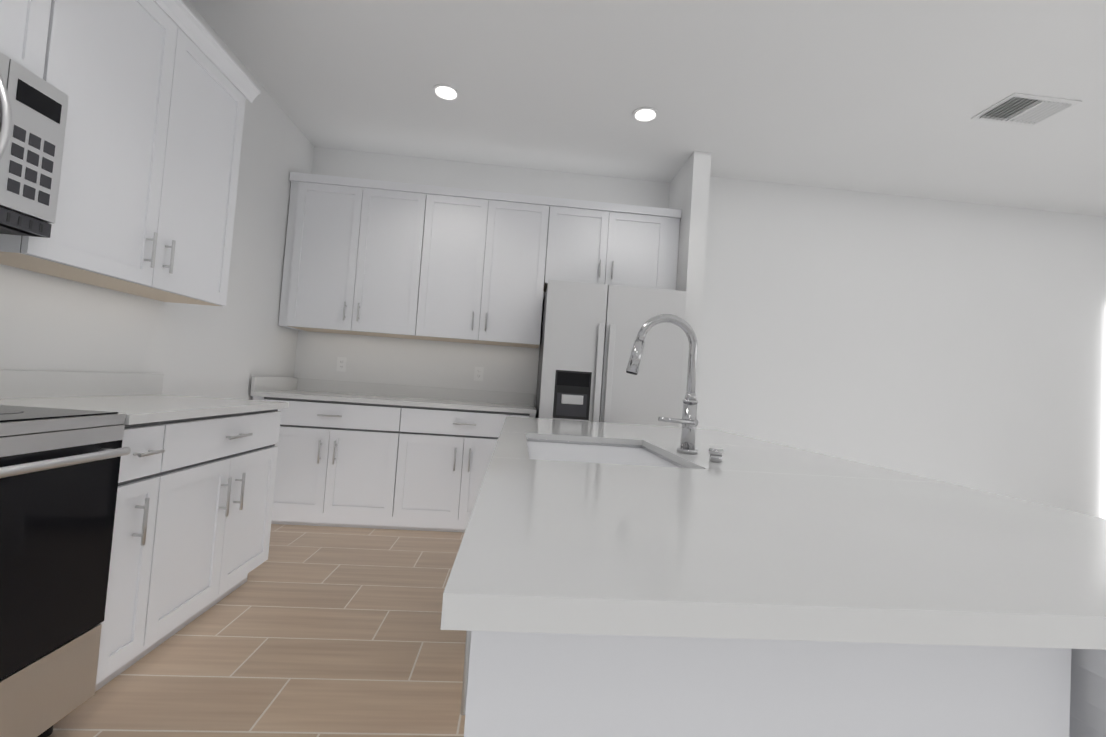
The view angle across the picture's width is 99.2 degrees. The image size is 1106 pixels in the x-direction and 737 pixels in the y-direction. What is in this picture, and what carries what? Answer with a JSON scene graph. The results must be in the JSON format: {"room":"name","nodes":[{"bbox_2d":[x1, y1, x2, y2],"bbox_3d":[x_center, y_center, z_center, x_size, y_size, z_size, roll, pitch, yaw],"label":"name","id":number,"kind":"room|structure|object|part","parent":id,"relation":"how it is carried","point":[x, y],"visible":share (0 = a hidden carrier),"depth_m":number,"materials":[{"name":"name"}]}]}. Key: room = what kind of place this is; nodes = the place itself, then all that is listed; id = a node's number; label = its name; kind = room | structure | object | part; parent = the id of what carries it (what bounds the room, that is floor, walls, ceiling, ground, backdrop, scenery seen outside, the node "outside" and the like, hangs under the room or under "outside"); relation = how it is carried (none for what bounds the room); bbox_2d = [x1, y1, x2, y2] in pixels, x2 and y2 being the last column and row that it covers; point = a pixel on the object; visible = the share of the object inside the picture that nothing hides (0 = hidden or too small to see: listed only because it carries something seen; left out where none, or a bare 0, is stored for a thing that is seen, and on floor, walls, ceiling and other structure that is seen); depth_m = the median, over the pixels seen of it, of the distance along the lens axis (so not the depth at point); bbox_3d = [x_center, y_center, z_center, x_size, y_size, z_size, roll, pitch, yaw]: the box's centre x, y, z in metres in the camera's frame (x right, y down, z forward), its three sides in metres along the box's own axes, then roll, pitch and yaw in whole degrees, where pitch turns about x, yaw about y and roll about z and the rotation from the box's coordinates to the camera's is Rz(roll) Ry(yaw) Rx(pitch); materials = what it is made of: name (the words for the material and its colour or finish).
{"room":"kitchen","nodes":[
{"label":"kitchen","id":0,"kind":"room"},
{"bbox_2d":[0,0,313,399],"bbox_3d":[-1.786,-0.542,-1.092,0.150,2.938,10.210,4,-2,-4],"label":"wall","id":1,"kind":"structure","parent":0,"point":[236,344],"depth_m":2.73,"materials":[{"name":"paint"}]},
{"bbox_2d":[0,0,79,94],"bbox_3d":[-1.632,-1.394,1.078,0.346,1.049,0.756,4,-2,-4],"label":"upper cabinet","id":2,"kind":"object","parent":1,"relation":"attached to","point":[38,35],"depth_m":1.43,"materials":[{"name":"white paint"}]},
{"bbox_2d":[0,52,68,237],"bbox_3d":[-1.633,-0.641,1.055,0.444,0.444,0.752,4,-2,-4],"label":"microwave","id":3,"kind":"object","parent":2,"relation":"attached to","point":[33,112],"visible":1,"depth_m":1.35,"materials":[{"name":"grey plastic"}]},
{"bbox_2d":[0,370,163,397],"bbox_3d":[-1.892,0.035,1.014,0.020,0.102,2.768,4,-2,-4],"label":"backsplash","id":4,"kind":"structure","parent":1,"relation":"attached to","point":[13,383],"depth_m":1.90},
{"bbox_2d":[0,0,251,305],"bbox_3d":[-1.753,-0.893,1.933,0.301,1.098,0.989,4,-2,-4],"label":"upper cabinet","id":5,"kind":"object","parent":1,"relation":"attached to","point":[146,203],"depth_m":1.85,"materials":[{"name":"white paint"}]},
{"bbox_2d":[251,377,297,392],"bbox_3d":[-2.061,0.116,3.504,0.020,0.102,0.620,4,-2,-4],"label":"backsplash","id":6,"kind":"structure","parent":1,"relation":"attached to","point":[259,384],"depth_m":3.42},
{"bbox_2d":[48,524,465,736],"bbox_3d":[2.347,1.274,-0.815,8.770,0.100,10.260,4,-2,-4],"label":"floor","id":7,"kind":"structure","parent":0,"point":[314,631],"depth_m":1.79,"materials":[{"name":"tile"}]},
{"bbox_2d":[0,405,130,736],"bbox_3d":[-1.575,0.420,1.025,0.692,1.205,0.752,4,-2,-4],"label":"range","id":8,"kind":"object","parent":7,"relation":"on","point":[59,472],"visible":1,"depth_m":1.24,"materials":[{"name":"black glass"}]},
{"bbox_2d":[95,422,183,691],"bbox_3d":[-1.668,0.593,1.520,0.619,0.884,0.248,4,-2,-4],"label":"base cabinet","id":9,"kind":"object","parent":7,"relation":"on","point":[148,491],"depth_m":1.56,"materials":[{"name":"white paint"}]},
{"bbox_2d":[164,410,280,641],"bbox_3d":[-1.701,0.608,1.959,0.619,0.884,0.848,4,-2,-4],"label":"base cabinet","id":10,"kind":"object","parent":7,"relation":"on","point":[193,514],"depth_m":1.97,"materials":[{"name":"white paint"}]},
{"bbox_2d":[0,394,287,425],"bbox_3d":[-1.653,0.151,1.914,0.644,0.030,1.003,4,-2,-4],"label":"countertop","id":11,"kind":"structure","parent":10,"relation":"on","point":[139,409],"depth_m":1.79,"materials":[{"name":"white stone"}]},
{"bbox_2d":[250,393,409,529],"bbox_3d":[-1.579,0.675,3.538,1.064,0.884,0.629,4,-2,-4],"label":"base cabinet","id":12,"kind":"object","parent":7,"relation":"on","point":[352,454],"depth_m":3.24,"materials":[{"name":"white paint"}]},
{"bbox_2d":[266,389,535,412],"bbox_3d":[-1.110,0.250,3.581,1.944,0.030,0.640,4,-2,-4],"label":"countertop","id":13,"kind":"structure","parent":12,"relation":"on","point":[273,392],"depth_m":3.40,"materials":[{"name":"white stone"}]},
{"bbox_2d":[402,405,535,532],"bbox_3d":[-0.673,0.739,3.604,0.998,0.884,0.629,4,-2,-4],"label":"base cabinet","id":14,"kind":"object","parent":7,"relation":"on","point":[452,448],"depth_m":3.29,"materials":[{"name":"white paint"}]},
{"bbox_2d":[535,280,685,426],"bbox_3d":[0.351,0.347,3.534,0.946,1.800,0.892,4,-2,-4],"label":"refrigerator","id":15,"kind":"object","parent":7,"relation":"on","point":[589,333],"visible":0.35,"depth_m":3.17,"materials":[{"name":"grey metal"}]},
{"bbox_2d":[440,423,1105,736],"bbox_3d":[0.181,0.717,1.437,0.824,0.884,2.103,4,-2,-4],"label":"kitchen island","id":16,"kind":"object","parent":7,"relation":"on","point":[524,676],"depth_m":0.44,"materials":[{"name":"white paint"}]},
{"bbox_2d":[501,416,791,447],"bbox_3d":[0.354,0.297,2.148,1.156,0.030,0.800,4,-2,-4],"label":"island countertop","id":17,"kind":"structure","parent":16,"relation":"on","point":[562,429],"depth_m":2.01,"materials":[{"name":"white stone"}]},
{"bbox_2d":[492,432,931,479],"bbox_3d":[0.407,0.256,1.451,1.156,0.066,0.600,4,-2,-4],"label":"island countertop","id":18,"kind":"structure","parent":16,"relation":"on","point":[748,456],"depth_m":1.38,"materials":[{"name":"white stone"}]},
{"bbox_2d":[528,436,687,467],"bbox_3d":[0.129,0.374,1.426,0.459,0.232,0.624,4,-2,-4],"label":"sink","id":19,"kind":"object","parent":18,"relation":"in","point":[542,447],"depth_m":1.55,"materials":[{"name":"white ceramic"}]},
{"bbox_2d":[626,314,697,453],"bbox_3d":[0.341,0.042,1.441,0.237,0.423,0.081,4,-2,-4],"label":"faucet","id":20,"kind":"object","parent":18,"relation":"on","point":[688,421],"visible":1,"depth_m":1.44,"materials":[{"name":"silver metal"}]},
{"bbox_3d":[0.448,0.238,1.293,0.038,0.035,0.038,4,-2,-4],"label":"sink deck cap","id":21,"kind":"part","parent":18,"relation":"part of","materials":[{"name":"silver metal"}]},
{"bbox_2d":[442,456,1105,635],"bbox_3d":[0.456,0.253,0.791,1.156,0.030,0.723,4,-2,-4],"label":"island countertop","id":22,"kind":"structure","parent":16,"relation":"on","point":[600,539],"depth_m":0.56,"materials":[{"name":"white stone"}]},
{"bbox_2d":[294,147,669,406],"bbox_3d":[-0.517,-0.264,4.041,3.159,2.938,0.150,4,-2,-4],"label":"wall","id":23,"kind":"structure","parent":0,"point":[399,361],"depth_m":3.95,"materials":[{"name":"paint"}]},
{"bbox_2d":[336,357,346,371],"bbox_3d":[-1.736,-0.034,3.862,0.075,0.118,0.006,4,-2,-4],"label":"electrical outlet","id":24,"kind":"object","parent":23,"relation":"attached to","point":[341,363],"visible":1,"depth_m":3.86,"materials":[{"name":"white plastic"}]},
{"bbox_2d":[278,172,437,340],"bbox_3d":[-1.492,-0.855,3.730,1.071,1.156,0.357,4,-2,-4],"label":"upper cabinet","id":25,"kind":"object","parent":23,"relation":"attached to","point":[369,257],"depth_m":3.56,"materials":[{"name":"white paint"}]},
{"bbox_2d":[298,378,533,404],"bbox_3d":[-1.128,0.194,3.893,1.944,0.102,0.020,4,-2,-4],"label":"backsplash","id":26,"kind":"structure","parent":23,"relation":"attached to","point":[315,385],"depth_m":3.88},
{"bbox_2d":[474,367,483,380],"bbox_3d":[-0.621,0.045,3.943,0.075,0.118,0.006,4,-2,-4],"label":"electrical outlet","id":27,"kind":"object","parent":23,"relation":"attached to","point":[478,373],"visible":1,"depth_m":3.94,"materials":[{"name":"white plastic"}]},
{"bbox_2d":[426,186,561,347],"bbox_3d":[-0.546,-0.788,3.799,1.070,1.156,0.357,4,-2,-4],"label":"upper cabinet","id":28,"kind":"object","parent":23,"relation":"attached to","point":[492,254],"depth_m":3.63,"materials":[{"name":"white paint"}]},
{"bbox_2d":[554,198,669,288],"bbox_3d":[0.413,-0.962,3.877,0.948,0.673,0.357,4,-2,-4],"label":"upper cabinet","id":29,"kind":"object","parent":23,"relation":"attached to","point":[599,242],"depth_m":3.71,"materials":[{"name":"white paint"}]},
{"bbox_2d":[189,0,1105,216],"bbox_3d":[2.554,-1.755,-0.702,8.770,0.100,10.260,4,-2,-4],"label":"ceiling","id":30,"kind":"structure","parent":0,"point":[891,97],"depth_m":2.82,"materials":[{"name":"paint"}]},
{"bbox_2d":[433,84,459,100],"bbox_3d":[-0.690,-1.782,3.038,0.169,0.008,0.169,4,-2,-4],"label":"recessed light","id":31,"kind":"object","parent":30,"relation":"in","point":[446,92],"visible":1,"depth_m":3.03,"materials":[{"name":"white paint"}]},
{"bbox_2d":[632,107,657,121],"bbox_3d":[0.615,-1.690,3.134,0.169,0.008,0.169,4,-2,-4],"label":"recessed light","id":32,"kind":"object","parent":30,"relation":"in","point":[645,114],"visible":1,"depth_m":3.12,"materials":[{"name":"white paint"}]},
{"bbox_2d":[971,93,1081,125],"bbox_3d":[2.830,-1.546,2.824,0.420,0.016,0.260,4,-2,-4],"label":"ceiling vent","id":33,"kind":"object","parent":30,"relation":"in","point":[1023,109],"visible":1,"depth_m":2.81,"materials":[{"name":"white metal"}]},
{"bbox_2d":[669,151,711,426],"bbox_3d":[1.015,-0.169,3.792,0.134,2.938,0.570,4,-2,-4],"label":"wall","id":34,"kind":"structure","parent":0,"point":[689,189],"depth_m":3.54,"materials":[{"name":"paint"}]},
{"bbox_2d":[696,176,1105,518],"bbox_3d":[3.754,0.035,4.252,5.411,2.938,0.350,4,-2,-4],"label":"wall","id":35,"kind":"structure","parent":0,"point":[959,343],"depth_m":4.04,"materials":[{"name":"paint"}]}
]}

